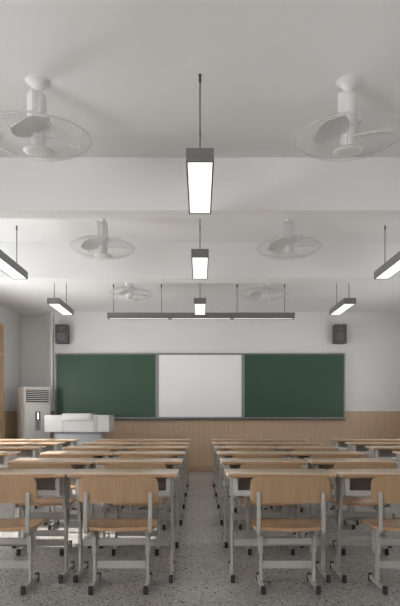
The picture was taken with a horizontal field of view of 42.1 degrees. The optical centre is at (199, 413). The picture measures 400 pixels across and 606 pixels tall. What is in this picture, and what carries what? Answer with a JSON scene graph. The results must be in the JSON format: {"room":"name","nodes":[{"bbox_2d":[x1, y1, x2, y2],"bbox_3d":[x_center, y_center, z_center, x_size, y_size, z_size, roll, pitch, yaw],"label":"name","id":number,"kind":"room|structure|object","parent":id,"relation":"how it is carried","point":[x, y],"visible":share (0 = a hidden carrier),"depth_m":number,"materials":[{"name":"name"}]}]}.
{"room":"classroom","nodes":[
{"label":"classroom","id":0,"kind":"room"},
{"bbox_2d":[0,304,20,410],"bbox_3d":[-3.960,-0.465,4.795,0.200,3.310,13.190,0,0,0],"label":"wall","id":1,"kind":"structure","parent":0,"point":[11,320],"depth_m":10.65,"materials":[{"name":"paint"}]},
{"bbox_2d":[0,323,3,468],"bbox_3d":[-3.915,-0.285,9.695,0.170,2.950,0.990,0,0,0],"label":"door","id":2,"kind":"structure","parent":1,"relation":"in","point":[1,324],"depth_m":10.12,"materials":[{"name":"brown wood"}]},
{"bbox_2d":[4,411,16,468],"bbox_3d":[-3.850,0.515,4.795,0.020,1.150,12.790,0,0,0],"label":"trim","id":3,"kind":"structure","parent":1,"relation":"attached to","point":[10,417],"depth_m":10.54,"materials":[{"name":"brown wood"}]},
{"bbox_2d":[0,157,399,218],"bbox_3d":[0.220,-1.900,4.383,8.160,0.440,0.185,0,0,0],"label":"beam","id":4,"kind":"structure","parent":1,"relation":"attached to","point":[77,187],"depth_m":4.29,"materials":[{"name":"paint"}]},
{"bbox_2d":[0,242,399,282],"bbox_3d":[0.220,-1.900,6.540,8.160,0.440,0.260,0,0,0],"label":"beam","id":5,"kind":"structure","parent":1,"relation":"attached to","point":[44,262],"depth_m":6.41,"materials":[{"name":"paint"}]},
{"bbox_2d":[0,0,399,314],"bbox_3d":[0.220,-2.195,4.795,8.560,0.150,13.190,0,0,0],"label":"ceiling","id":6,"kind":"structure","parent":0,"point":[125,72],"depth_m":3.46,"materials":[{"name":"paint"}]},
{"bbox_2d":[0,226,27,278],"bbox_3d":[-2.065,-1.834,5.560,0.172,0.572,0.840,0,0,0],"label":"pendant lamp","id":7,"kind":"object","parent":6,"relation":"hanging from","point":[8,265],"visible":1,"depth_m":5.63,"materials":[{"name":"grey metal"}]},
{"bbox_2d":[0,259,25,278],"bbox_3d":[-2.065,-1.567,5.560,0.153,0.026,0.821,0,0,0],"label":"diffuser","id":8,"kind":"object","parent":7,"relation":"attached to","point":[7,266],"depth_m":5.63,"materials":[{"name":"white plastic"}]},
{"bbox_2d":[0,74,91,161],"bbox_3d":[-1.035,-1.893,3.325,0.676,0.453,0.672,0,0,0],"label":"ceiling fan","id":9,"kind":"object","parent":6,"relation":"hanging from","point":[26,137],"visible":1,"depth_m":3.28,"materials":[{"name":"white plastic"}]},
{"bbox_2d":[47,283,73,314],"bbox_3d":[-2.065,-1.834,7.730,0.172,0.572,0.840,0,0,0],"label":"pendant lamp","id":10,"kind":"object","parent":6,"relation":"hanging from","point":[57,304],"visible":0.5,"depth_m":7.59,"materials":[{"name":"grey metal"}]},
{"bbox_2d":[49,304,71,314],"bbox_3d":[-2.065,-1.567,7.730,0.153,0.026,0.821,0,0,0],"label":"diffuser","id":11,"kind":"object","parent":10,"relation":"attached to","point":[63,309],"depth_m":7.73,"materials":[{"name":"white plastic"}]},
{"bbox_2d":[70,219,134,259],"bbox_3d":[-1.035,-1.895,5.530,0.676,0.449,0.676,0,0,-41],"label":"ceiling fan","id":12,"kind":"object","parent":6,"relation":"hanging from","point":[97,245],"visible":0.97,"depth_m":5.48,"materials":[{"name":"white plastic"}]},
{"bbox_2d":[107,283,152,301],"bbox_3d":[-1.035,-1.895,7.660,0.676,0.449,0.676,0,0,23],"label":"ceiling fan","id":13,"kind":"object","parent":6,"relation":"hanging from","point":[126,295],"visible":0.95,"depth_m":7.61,"materials":[{"name":"white plastic"}]},
{"bbox_2d":[107,284,231,319],"bbox_3d":[-0.490,-1.837,8.505,2.026,0.565,0.170,0,0,0],"label":"lamp","id":14,"kind":"object","parent":6,"relation":"hanging from","point":[111,316],"depth_m":8.42,"materials":[{"name":"grey metal"}]},
{"bbox_2d":[110,318,167,318],"bbox_3d":[-0.997,-1.566,8.500,0.952,0.016,0.070,0,0,0],"label":"diffuser","id":15,"kind":"object","parent":14,"relation":"attached to","point":[110,318],"depth_m":8.48,"materials":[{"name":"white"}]},
{"bbox_2d":[172,318,229,318],"bbox_3d":[0.017,-1.566,8.500,0.952,0.016,0.070,0,0,0],"label":"diffuser","id":16,"kind":"object","parent":14,"relation":"attached to","point":[172,318],"depth_m":8.48,"materials":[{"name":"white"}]},
{"bbox_2d":[186,74,213,213],"bbox_3d":[0.000,-1.834,3.610,0.172,0.572,0.840,0,0,0],"label":"pendant lamp","id":17,"kind":"object","parent":6,"relation":"hanging from","point":[199,161],"visible":1,"depth_m":3.39,"materials":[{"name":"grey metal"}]},
{"bbox_2d":[188,162,211,212],"bbox_3d":[0.000,-1.567,3.610,0.153,0.026,0.821,0,0,0],"label":"diffuser","id":18,"kind":"object","parent":17,"relation":"attached to","point":[199,173],"depth_m":3.57,"materials":[{"name":"white plastic"}]},
{"bbox_2d":[191,219,208,278],"bbox_3d":[0.000,-1.834,5.560,0.172,0.572,0.840,0,0,0],"label":"pendant lamp","id":19,"kind":"object","parent":6,"relation":"hanging from","point":[199,257],"visible":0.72,"depth_m":5.30,"materials":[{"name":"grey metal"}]},
{"bbox_2d":[192,258,207,278],"bbox_3d":[0.000,-1.567,5.560,0.153,0.026,0.821,0,0,0],"label":"diffuser","id":20,"kind":"object","parent":19,"relation":"attached to","point":[199,265],"depth_m":5.55,"materials":[{"name":"white plastic"}]},
{"bbox_2d":[194,298,205,314],"bbox_3d":[0.000,-1.834,7.730,0.172,0.572,0.840,0,0,0],"label":"pendant lamp","id":21,"kind":"object","parent":6,"relation":"hanging from","point":[199,303],"visible":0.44,"depth_m":7.52,"materials":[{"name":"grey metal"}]},
{"bbox_2d":[195,304,204,314],"bbox_3d":[0.000,-1.567,7.730,0.153,0.026,0.821,0,0,0],"label":"diffuser","id":22,"kind":"object","parent":21,"relation":"attached to","point":[199,308],"depth_m":7.73,"materials":[{"name":"white plastic"}]},
{"bbox_2d":[232,284,294,319],"bbox_3d":[1.030,-1.837,8.505,1.012,0.565,0.170,0,0,0],"label":"lamp","id":23,"kind":"object","parent":6,"relation":"hanging from","point":[235,316],"visible":0.99,"depth_m":8.42,"materials":[{"name":"grey metal"}]},
{"bbox_2d":[234,318,291,318],"bbox_3d":[1.030,-1.566,8.500,0.952,0.016,0.070,0,0,0],"label":"diffuser","id":24,"kind":"object","parent":23,"relation":"attached to","point":[234,318],"depth_m":8.48,"materials":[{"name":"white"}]},
{"bbox_2d":[241,283,286,301],"bbox_3d":[0.947,-1.895,7.660,0.676,0.449,0.676,0,0,36],"label":"ceiling fan","id":25,"kind":"object","parent":6,"relation":"hanging from","point":[261,292],"visible":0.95,"depth_m":7.61,"materials":[{"name":"white plastic"}]},
{"bbox_2d":[257,219,321,259],"bbox_3d":[0.947,-1.895,5.530,0.676,0.449,0.676,0,0,41],"label":"ceiling fan","id":26,"kind":"object","parent":6,"relation":"hanging from","point":[284,246],"visible":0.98,"depth_m":5.48,"materials":[{"name":"white plastic"}]},
{"bbox_2d":[329,283,355,314],"bbox_3d":[2.110,-1.834,7.730,0.172,0.572,0.840,0,0,0],"label":"pendant lamp","id":27,"kind":"object","parent":6,"relation":"hanging from","point":[344,304],"visible":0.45,"depth_m":7.59,"materials":[{"name":"grey metal"}]},
{"bbox_2d":[331,304,353,314],"bbox_3d":[2.110,-1.567,7.730,0.153,0.026,0.821,0,0,0],"label":"diffuser","id":28,"kind":"object","parent":27,"relation":"attached to","point":[338,309],"depth_m":7.73,"materials":[{"name":"white plastic"}]},
{"bbox_2d":[294,74,399,161],"bbox_3d":[0.947,-1.893,3.325,0.676,0.453,0.672,0,0,-2],"label":"ceiling fan","id":29,"kind":"object","parent":6,"relation":"hanging from","point":[336,136],"visible":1,"depth_m":3.28,"materials":[{"name":"white plastic"}]},
{"bbox_2d":[374,226,399,278],"bbox_3d":[2.085,-1.834,5.560,0.172,0.572,0.840,0,0,0],"label":"pendant lamp","id":30,"kind":"object","parent":6,"relation":"hanging from","point":[391,267],"visible":1,"depth_m":5.67,"materials":[{"name":"grey metal"}]},
{"bbox_2d":[376,260,399,278],"bbox_3d":[2.085,-1.567,5.560,0.153,0.026,0.821,0,0,0],"label":"diffuser","id":31,"kind":"object","parent":30,"relation":"attached to","point":[392,267],"depth_m":5.67,"materials":[{"name":"white plastic"}]},
{"bbox_2d":[0,471,399,605],"bbox_3d":[0.220,1.250,4.795,8.560,0.120,13.190,0,0,0],"label":"floor","id":32,"kind":"structure","parent":0,"point":[201,577],"depth_m":3.95,"materials":[{"name":"stone"}]},
{"bbox_2d":[0,442,9,468],"bbox_3d":[-3.173,0.803,7.629,0.772,0.774,0.422,0,0,0],"label":"school desk","id":33,"kind":"object","parent":32,"relation":"on","point":[1,443],"visible":0.15,"depth_m":7.55,"materials":[{"name":"brown wood"}]},
{"bbox_2d":[0,451,20,518],"bbox_3d":[-2.396,0.803,5.719,0.772,0.774,0.422,0,0,0],"label":"school desk","id":34,"kind":"object","parent":32,"relation":"on","point":[5,456],"visible":0.38,"depth_m":5.69,"materials":[{"name":"brown wood"}]},
{"bbox_2d":[0,439,29,441],"bbox_3d":[-3.173,0.803,8.584,0.772,0.774,0.422,0,0,0],"label":"school desk","id":35,"kind":"object","parent":32,"relation":"on","point":[1,440],"visible":0.15,"depth_m":8.38,"materials":[{"name":"brown wood"}]},
{"bbox_2d":[0,446,45,508],"bbox_3d":[-2.396,0.803,6.674,0.772,0.774,0.422,0,0,0],"label":"school desk","id":36,"kind":"object","parent":32,"relation":"on","point":[26,451],"visible":0.38,"depth_m":6.64,"materials":[{"name":"brown wood"}]},
{"bbox_2d":[0,477,46,594],"bbox_3d":[-1.348,0.803,3.604,0.528,0.773,0.391,0,0,0],"label":"chair","id":37,"kind":"object","parent":32,"relation":"on","point":[12,489],"visible":1,"depth_m":3.45,"materials":[{"name":"brown wood"}]},
{"bbox_2d":[17,386,49,456],"bbox_3d":[-3.310,0.325,10.375,0.550,1.730,0.393,0,0,-40],"label":"air conditioner","id":38,"kind":"object","parent":32,"relation":"on","point":[33,403],"visible":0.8,"depth_m":10.20,"materials":[{"name":"white plastic"}]},
{"bbox_2d":[26,390,48,401],"bbox_3d":[-3.198,-0.355,10.246,0.455,0.240,0.018,0,0,-40],"label":"vent","id":39,"kind":"object","parent":38,"relation":"attached to","point":[31,395],"depth_m":10.23,"materials":[{"name":"white plastic"}]},
{"bbox_2d":[6,442,64,451],"bbox_3d":[-2.396,0.803,7.629,0.772,0.774,0.422,0,0,0],"label":"school desk","id":40,"kind":"object","parent":32,"relation":"on","point":[50,446],"visible":0.16,"depth_m":7.59,"materials":[{"name":"brown wood"}]},
{"bbox_2d":[0,469,75,582],"bbox_3d":[-1.318,0.803,3.809,0.772,0.774,0.422,0,0,0],"label":"school desk","id":41,"kind":"object","parent":32,"relation":"on","point":[50,482],"visible":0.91,"depth_m":3.79,"materials":[{"name":"brown wood"}]},
{"bbox_2d":[9,463,76,555],"bbox_3d":[-1.344,0.803,4.546,0.528,0.773,0.391,0,0,0],"label":"chair","id":42,"kind":"object","parent":32,"relation":"on","point":[40,501],"visible":0.36,"depth_m":4.47,"materials":[{"name":"brown wood"}]},
{"bbox_2d":[7,458,99,547],"bbox_3d":[-1.318,0.803,4.764,0.772,0.774,0.422,0,0,0],"label":"school desk","id":43,"kind":"object","parent":32,"relation":"on","point":[76,463],"visible":0.36,"depth_m":4.75,"materials":[{"name":"brown wood"}]},
{"bbox_2d":[28,439,79,482],"bbox_3d":[-2.396,0.803,8.584,0.772,0.774,0.422,0,0,0],"label":"school desk","id":44,"kind":"object","parent":32,"relation":"on","point":[68,442],"visible":0.27,"depth_m":8.48,"materials":[{"name":"brown wood"}]},
{"bbox_2d":[42,455,92,529],"bbox_3d":[-1.358,0.803,5.502,0.528,0.773,0.391,0,0,0],"label":"chair","id":45,"kind":"object","parent":32,"relation":"on","point":[73,485],"visible":0.18,"depth_m":5.43,"materials":[{"name":"brown wood"}]},
{"bbox_2d":[40,451,116,524],"bbox_3d":[-1.318,0.803,5.719,0.772,0.774,0.422,0,0,0],"label":"school desk","id":46,"kind":"object","parent":32,"relation":"on","point":[96,454],"visible":0.33,"depth_m":5.62,"materials":[{"name":"brown wood"}]},
{"bbox_2d":[44,413,113,450],"bbox_3d":[-2.234,0.589,9.703,1.170,1.202,0.635,0,0,0],"label":"podium","id":47,"kind":"object","parent":32,"relation":"on","point":[86,427],"visible":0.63,"depth_m":9.42,"materials":[{"name":"white metal"}]},
{"bbox_2d":[68,448,109,511],"bbox_3d":[-1.346,0.803,6.464,0.528,0.773,0.391,0,0,0],"label":"chair","id":48,"kind":"object","parent":32,"relation":"on","point":[70,449],"visible":0.12,"depth_m":6.29,"materials":[{"name":"brown wood"}]},
{"bbox_2d":[64,446,127,508],"bbox_3d":[-1.318,0.803,6.674,0.772,0.774,0.422,0,0,0],"label":"school desk","id":49,"kind":"object","parent":32,"relation":"on","point":[112,448],"visible":0.2,"depth_m":6.52,"materials":[{"name":"brown wood"}]},
{"bbox_2d":[85,444,121,468],"bbox_3d":[-1.353,0.803,7.430,0.528,0.773,0.391,0,0,0],"label":"chair","id":50,"kind":"object","parent":32,"relation":"on","point":[86,444],"visible":0.03,"depth_m":7.25,"materials":[{"name":"brown wood"}]},
{"bbox_2d":[81,442,136,450],"bbox_3d":[-1.318,0.803,7.629,0.772,0.774,0.422,0,0,0],"label":"school desk","id":51,"kind":"object","parent":32,"relation":"on","point":[84,443],"visible":0.2,"depth_m":7.46,"materials":[{"name":"brown wood"}]},
{"bbox_2d":[98,440,129,441],"bbox_3d":[-1.359,0.803,8.370,0.528,0.773,0.391,0,0,0],"label":"chair","id":52,"kind":"object","parent":32,"relation":"on","point":[100,440],"visible":0.03,"depth_m":8.19,"materials":[{"name":"brown wood"}]},
{"bbox_2d":[78,477,158,594],"bbox_3d":[-0.541,0.803,3.604,0.528,0.773,0.391,0,0,0],"label":"chair","id":53,"kind":"object","parent":32,"relation":"on","point":[91,489],"visible":1,"depth_m":3.44,"materials":[{"name":"brown wood"}]},
{"bbox_2d":[95,439,143,445],"bbox_3d":[-1.318,0.803,8.584,0.772,0.774,0.422,0,0,0],"label":"school desk","id":54,"kind":"object","parent":32,"relation":"on","point":[96,440],"visible":0.2,"depth_m":8.48,"materials":[{"name":"brown wood"}]},
{"bbox_2d":[67,469,178,582],"bbox_3d":[-0.541,0.803,3.809,0.772,0.774,0.422,0,0,0],"label":"school desk","id":55,"kind":"object","parent":32,"relation":"on","point":[165,477],"visible":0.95,"depth_m":3.77,"materials":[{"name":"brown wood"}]},
{"bbox_2d":[104,463,166,555],"bbox_3d":[-0.545,0.803,4.548,0.528,0.773,0.391,0,0,0],"label":"chair","id":56,"kind":"object","parent":32,"relation":"on","point":[159,504],"visible":0.51,"depth_m":4.43,"materials":[{"name":"brown wood"}]},
{"bbox_2d":[95,458,182,547],"bbox_3d":[-0.541,0.803,4.764,0.772,0.774,0.422,0,0,0],"label":"school desk","id":57,"kind":"object","parent":32,"relation":"on","point":[171,463],"visible":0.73,"depth_m":4.75,"materials":[{"name":"brown wood"}]},
{"bbox_2d":[121,455,171,529],"bbox_3d":[-0.552,0.803,5.510,0.528,0.773,0.391,0,0,0],"label":"chair","id":58,"kind":"object","parent":32,"relation":"on","point":[122,456],"visible":0.13,"depth_m":5.34,"materials":[{"name":"brown wood"}]},
{"bbox_2d":[113,451,185,524],"bbox_3d":[-0.541,0.803,5.719,0.772,0.774,0.422,0,0,0],"label":"school desk","id":59,"kind":"object","parent":32,"relation":"on","point":[174,454],"visible":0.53,"depth_m":5.62,"materials":[{"name":"brown wood"}]},
{"bbox_2d":[134,448,176,511],"bbox_3d":[-0.538,0.803,6.478,0.528,0.773,0.391,0,0,0],"label":"chair","id":60,"kind":"object","parent":32,"relation":"on","point":[137,449],"visible":0.09,"depth_m":6.30,"materials":[{"name":"brown wood"}]},
{"bbox_2d":[126,446,187,508],"bbox_3d":[-0.541,0.803,6.674,0.772,0.774,0.422,0,0,0],"label":"school desk","id":61,"kind":"object","parent":32,"relation":"on","point":[131,448],"visible":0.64,"depth_m":6.63,"materials":[{"name":"brown wood"}]},
{"bbox_2d":[142,444,178,496],"bbox_3d":[-0.549,0.803,7.412,0.528,0.773,0.391,0,0,0],"label":"chair","id":62,"kind":"object","parent":32,"relation":"on","point":[143,444],"visible":0.09,"depth_m":7.23,"materials":[{"name":"brown wood"}]},
{"bbox_2d":[135,442,189,496],"bbox_3d":[-0.541,0.803,7.629,0.772,0.774,0.422,0,0,0],"label":"school desk","id":63,"kind":"object","parent":32,"relation":"on","point":[137,443],"visible":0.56,"depth_m":7.59,"materials":[{"name":"brown wood"}]},
{"bbox_2d":[150,440,181,441],"bbox_3d":[-0.540,0.803,8.366,0.528,0.773,0.391,0,0,0],"label":"chair","id":64,"kind":"object","parent":32,"relation":"on","point":[151,440],"visible":0.05,"depth_m":8.19,"materials":[{"name":"brown wood"}]},
{"bbox_2d":[143,439,190,486],"bbox_3d":[-0.541,0.803,8.584,0.772,0.774,0.422,0,0,0],"label":"school desk","id":65,"kind":"object","parent":32,"relation":"on","point":[144,440],"visible":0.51,"depth_m":8.48,"materials":[{"name":"brown wood"}]},
{"bbox_2d":[211,439,258,486],"bbox_3d":[0.568,0.803,8.584,0.772,0.774,0.422,0,0,0],"label":"school desk","id":66,"kind":"object","parent":32,"relation":"on","point":[213,440],"visible":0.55,"depth_m":8.50,"materials":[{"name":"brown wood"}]},
{"bbox_2d":[222,440,253,441],"bbox_3d":[0.603,0.803,8.375,0.528,0.773,0.391,0,0,0],"label":"chair","id":67,"kind":"object","parent":32,"relation":"on","point":[224,440],"visible":0.04,"depth_m":8.19,"materials":[{"name":"brown wood"}]},
{"bbox_2d":[212,442,266,496],"bbox_3d":[0.568,0.803,7.629,0.772,0.774,0.422,0,0,0],"label":"school desk","id":68,"kind":"object","parent":32,"relation":"on","point":[213,443],"visible":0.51,"depth_m":7.58,"materials":[{"name":"brown wood"}]},
{"bbox_2d":[224,444,260,496],"bbox_3d":[0.591,0.803,7.424,0.528,0.773,0.391,0,0,0],"label":"chair","id":69,"kind":"object","parent":32,"relation":"on","point":[228,492],"visible":0.1,"depth_m":7.25,"materials":[{"name":"brown wood"}]},
{"bbox_2d":[214,446,275,508],"bbox_3d":[0.568,0.803,6.674,0.772,0.774,0.422,0,0,0],"label":"school desk","id":70,"kind":"object","parent":32,"relation":"on","point":[218,448],"visible":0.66,"depth_m":6.62,"materials":[{"name":"brown wood"}]},
{"bbox_2d":[229,448,271,512],"bbox_3d":[0.610,0.803,6.456,0.528,0.773,0.391,0,0,0],"label":"chair","id":71,"kind":"object","parent":32,"relation":"on","point":[232,449],"visible":0.1,"depth_m":6.28,"materials":[{"name":"brown wood"}]},
{"bbox_2d":[216,451,289,524],"bbox_3d":[0.568,0.803,5.719,0.772,0.774,0.422,0,0,0],"label":"school desk","id":72,"kind":"object","parent":32,"relation":"on","point":[223,454],"visible":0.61,"depth_m":5.63,"materials":[{"name":"brown wood"}]},
{"bbox_2d":[232,454,282,529],"bbox_3d":[0.597,0.803,5.520,0.528,0.773,0.391,0,0,0],"label":"chair","id":73,"kind":"object","parent":32,"relation":"on","point":[242,511],"visible":0.13,"depth_m":5.36,"materials":[{"name":"brown wood"}]},
{"bbox_2d":[219,458,307,547],"bbox_3d":[0.568,0.803,4.764,0.772,0.774,0.422,0,0,0],"label":"school desk","id":74,"kind":"object","parent":32,"relation":"on","point":[229,463],"visible":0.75,"depth_m":4.75,"materials":[{"name":"brown wood"}]},
{"bbox_2d":[239,463,301,555],"bbox_3d":[0.600,0.803,4.554,0.528,0.773,0.391,0,0,0],"label":"chair","id":75,"kind":"object","parent":32,"relation":"on","point":[246,501],"visible":0.47,"depth_m":4.43,"materials":[{"name":"brown wood"}]},
{"bbox_2d":[224,469,336,582],"bbox_3d":[0.568,0.803,3.809,0.772,0.774,0.422,0,0,0],"label":"school desk","id":76,"kind":"object","parent":32,"relation":"on","point":[240,479],"visible":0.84,"depth_m":3.77,"materials":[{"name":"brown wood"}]},
{"bbox_2d":[258,439,307,445],"bbox_3d":[1.353,0.803,8.584,0.772,0.774,0.422,0,0,0],"label":"school desk","id":77,"kind":"object","parent":32,"relation":"on","point":[260,440],"visible":0.16,"depth_m":8.48,"materials":[{"name":"brown wood"}]},
{"bbox_2d":[272,440,304,441],"bbox_3d":[1.397,0.803,8.379,0.528,0.773,0.391,0,0,0],"label":"chair","id":78,"kind":"object","parent":32,"relation":"on","point":[274,440],"visible":0.04,"depth_m":8.20,"materials":[{"name":"brown wood"}]},
{"bbox_2d":[249,477,329,594],"bbox_3d":[0.599,0.803,3.604,0.528,0.773,0.391,0,0,0],"label":"chair","id":79,"kind":"object","parent":32,"relation":"on","point":[262,489],"visible":1,"depth_m":3.44,"materials":[{"name":"brown wood"}]},
{"bbox_2d":[265,442,320,450],"bbox_3d":[1.353,0.803,7.629,0.772,0.774,0.422,0,0,0],"label":"school desk","id":80,"kind":"object","parent":32,"relation":"on","point":[268,443],"visible":0.2,"depth_m":7.48,"materials":[{"name":"brown wood"}]},
{"bbox_2d":[282,444,318,468],"bbox_3d":[1.405,0.803,7.419,0.528,0.773,0.391,0,0,0],"label":"chair","id":81,"kind":"object","parent":32,"relation":"on","point":[283,444],"visible":0.06,"depth_m":7.24,"materials":[{"name":"brown wood"}]},
{"bbox_2d":[274,446,338,508],"bbox_3d":[1.353,0.803,6.674,0.772,0.774,0.422,0,0,0],"label":"school desk","id":82,"kind":"object","parent":32,"relation":"on","point":[279,448],"visible":0.29,"depth_m":6.58,"materials":[{"name":"brown wood"}]},
{"bbox_2d":[295,448,337,512],"bbox_3d":[1.411,0.803,6.462,0.528,0.773,0.391,0,0,0],"label":"chair","id":83,"kind":"object","parent":32,"relation":"on","point":[298,449],"visible":0.09,"depth_m":6.29,"materials":[{"name":"brown wood"}]},
{"bbox_2d":[286,451,362,524],"bbox_3d":[1.353,0.803,5.719,0.772,0.774,0.422,0,0,0],"label":"school desk","id":84,"kind":"object","parent":32,"relation":"on","point":[293,454],"visible":0.28,"depth_m":5.62,"materials":[{"name":"brown wood"}]},
{"bbox_2d":[310,455,360,529],"bbox_3d":[1.393,0.803,5.505,0.528,0.773,0.391,0,0,0],"label":"chair","id":85,"kind":"object","parent":32,"relation":"on","point":[348,522],"visible":0.14,"depth_m":5.43,"materials":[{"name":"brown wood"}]},
{"bbox_2d":[303,458,396,547],"bbox_3d":[1.353,0.803,4.764,0.772,0.774,0.422,0,0,0],"label":"school desk","id":86,"kind":"object","parent":32,"relation":"on","point":[313,463],"visible":0.35,"depth_m":4.75,"materials":[{"name":"brown wood"}]},
{"bbox_2d":[329,439,380,482],"bbox_3d":[2.546,0.803,8.584,0.772,0.774,0.422,0,0,0],"label":"school desk","id":87,"kind":"object","parent":32,"relation":"on","point":[340,443],"visible":0.26,"depth_m":8.44,"materials":[{"name":"brown wood"}]},
{"bbox_2d":[329,463,395,554],"bbox_3d":[1.391,0.803,4.557,0.528,0.773,0.391,0,0,0],"label":"chair","id":88,"kind":"object","parent":32,"relation":"on","point":[355,501],"visible":0.45,"depth_m":4.47,"materials":[{"name":"brown wood"}]},
{"bbox_2d":[328,469,399,582],"bbox_3d":[1.353,0.803,3.809,0.772,0.774,0.422,0,0,0],"label":"school desk","id":89,"kind":"object","parent":32,"relation":"on","point":[348,482],"visible":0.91,"depth_m":3.79,"materials":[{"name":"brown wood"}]},
{"bbox_2d":[345,442,399,468],"bbox_3d":[2.546,0.803,7.629,0.772,0.774,0.422,0,0,0],"label":"school desk","id":90,"kind":"object","parent":32,"relation":"on","point":[352,446],"visible":0.2,"depth_m":7.59,"materials":[{"name":"brown wood"}]},
{"bbox_2d":[360,477,399,594],"bbox_3d":[1.402,0.803,3.604,0.528,0.773,0.391,0,0,0],"label":"chair","id":91,"kind":"object","parent":32,"relation":"on","point":[383,489],"visible":1,"depth_m":3.47,"materials":[{"name":"brown wood"}]},
{"bbox_2d":[365,446,399,508],"bbox_3d":[2.546,0.803,6.674,0.772,0.774,0.422,0,0,0],"label":"school desk","id":92,"kind":"object","parent":32,"relation":"on","point":[385,452],"visible":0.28,"depth_m":6.63,"materials":[{"name":"brown wood"}]},
{"bbox_2d":[379,439,399,441],"bbox_3d":[3.323,0.803,8.584,0.772,0.774,0.422,0,0,0],"label":"school desk","id":93,"kind":"object","parent":32,"relation":"on","point":[382,440],"visible":0.18,"depth_m":8.38,"materials":[{"name":"brown wood"}]},
{"bbox_2d":[392,451,399,518],"bbox_3d":[2.546,0.803,5.719,0.772,0.774,0.422,0,0,0],"label":"school desk","id":94,"kind":"object","parent":32,"relation":"on","point":[395,516],"visible":0.75,"depth_m":5.76,"materials":[{"name":"brown wood"}]},
{"bbox_2d":[21,312,399,410],"bbox_3d":[0.220,-0.465,11.115,8.160,3.310,0.550,0,0,0],"label":"wall","id":95,"kind":"structure","parent":0,"point":[371,350],"depth_m":10.84,"materials":[{"name":"paint"}]},
{"bbox_2d":[50,312,52,410],"bbox_3d":[-3.078,-1.093,10.810,0.045,2.054,0.060,0,0,0],"label":"pipe","id":96,"kind":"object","parent":95,"relation":"attached to","point":[51,313],"depth_m":10.78,"materials":[{"name":"paint"}]},
{"bbox_2d":[55,324,68,343],"bbox_3d":[-2.840,-1.645,10.734,0.252,0.385,0.210,0,0,0],"label":"wall speaker","id":97,"kind":"object","parent":95,"relation":"attached to","point":[61,330],"visible":1,"depth_m":10.64,"materials":[{"name":"plastic"}]},
{"bbox_2d":[55,353,156,418],"bbox_3d":[-1.950,-0.583,10.793,2.107,1.357,0.051,0,0,0],"label":"chalkboard","id":98,"kind":"object","parent":95,"relation":"attached to","point":[120,385],"visible":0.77,"depth_m":10.79,"materials":[{"name":"metal"}]},
{"bbox_2d":[157,353,242,418],"bbox_3d":[0.001,-0.583,10.793,1.792,1.357,0.051,0,0,0],"label":"whiteboard","id":99,"kind":"object","parent":95,"relation":"attached to","point":[189,385],"visible":1,"depth_m":10.79,"materials":[{"name":"metal"}]},
{"bbox_2d":[179,466,223,470],"bbox_3d":[0.600,1.140,10.827,7.400,0.100,0.026,0,0,0],"label":"baseboard","id":100,"kind":"structure","parent":95,"relation":"attached to","point":[190,468],"depth_m":10.81,"materials":[{"name":"brown wood"}]},
{"bbox_2d":[51,411,399,465],"bbox_3d":[0.600,0.515,10.830,7.400,1.150,0.020,0,0,0],"label":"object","id":101,"kind":"structure","parent":95,"relation":"attached to","point":[357,424],"depth_m":10.82,"materials":[{"name":"brown wood"}]},
{"bbox_2d":[114,419,345,419],"bbox_3d":[0.002,0.111,10.780,6.010,0.028,0.079,0,0,0],"label":"ledge","id":102,"kind":"object","parent":95,"relation":"attached to","point":[114,419],"visible":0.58,"depth_m":10.74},
{"bbox_2d":[243,353,344,418],"bbox_3d":[1.953,-0.583,10.793,2.110,1.357,0.051,0,0,0],"label":"chalkboard","id":103,"kind":"object","parent":95,"relation":"attached to","point":[275,385],"visible":1,"depth_m":10.79,"materials":[{"name":"metal"}]},
{"bbox_2d":[332,324,346,343],"bbox_3d":[2.879,-1.645,10.734,0.252,0.385,0.210,0,0,0],"label":"wall speaker","id":104,"kind":"object","parent":95,"relation":"attached to","point":[339,331],"visible":1,"depth_m":10.64,"materials":[{"name":"plastic"}]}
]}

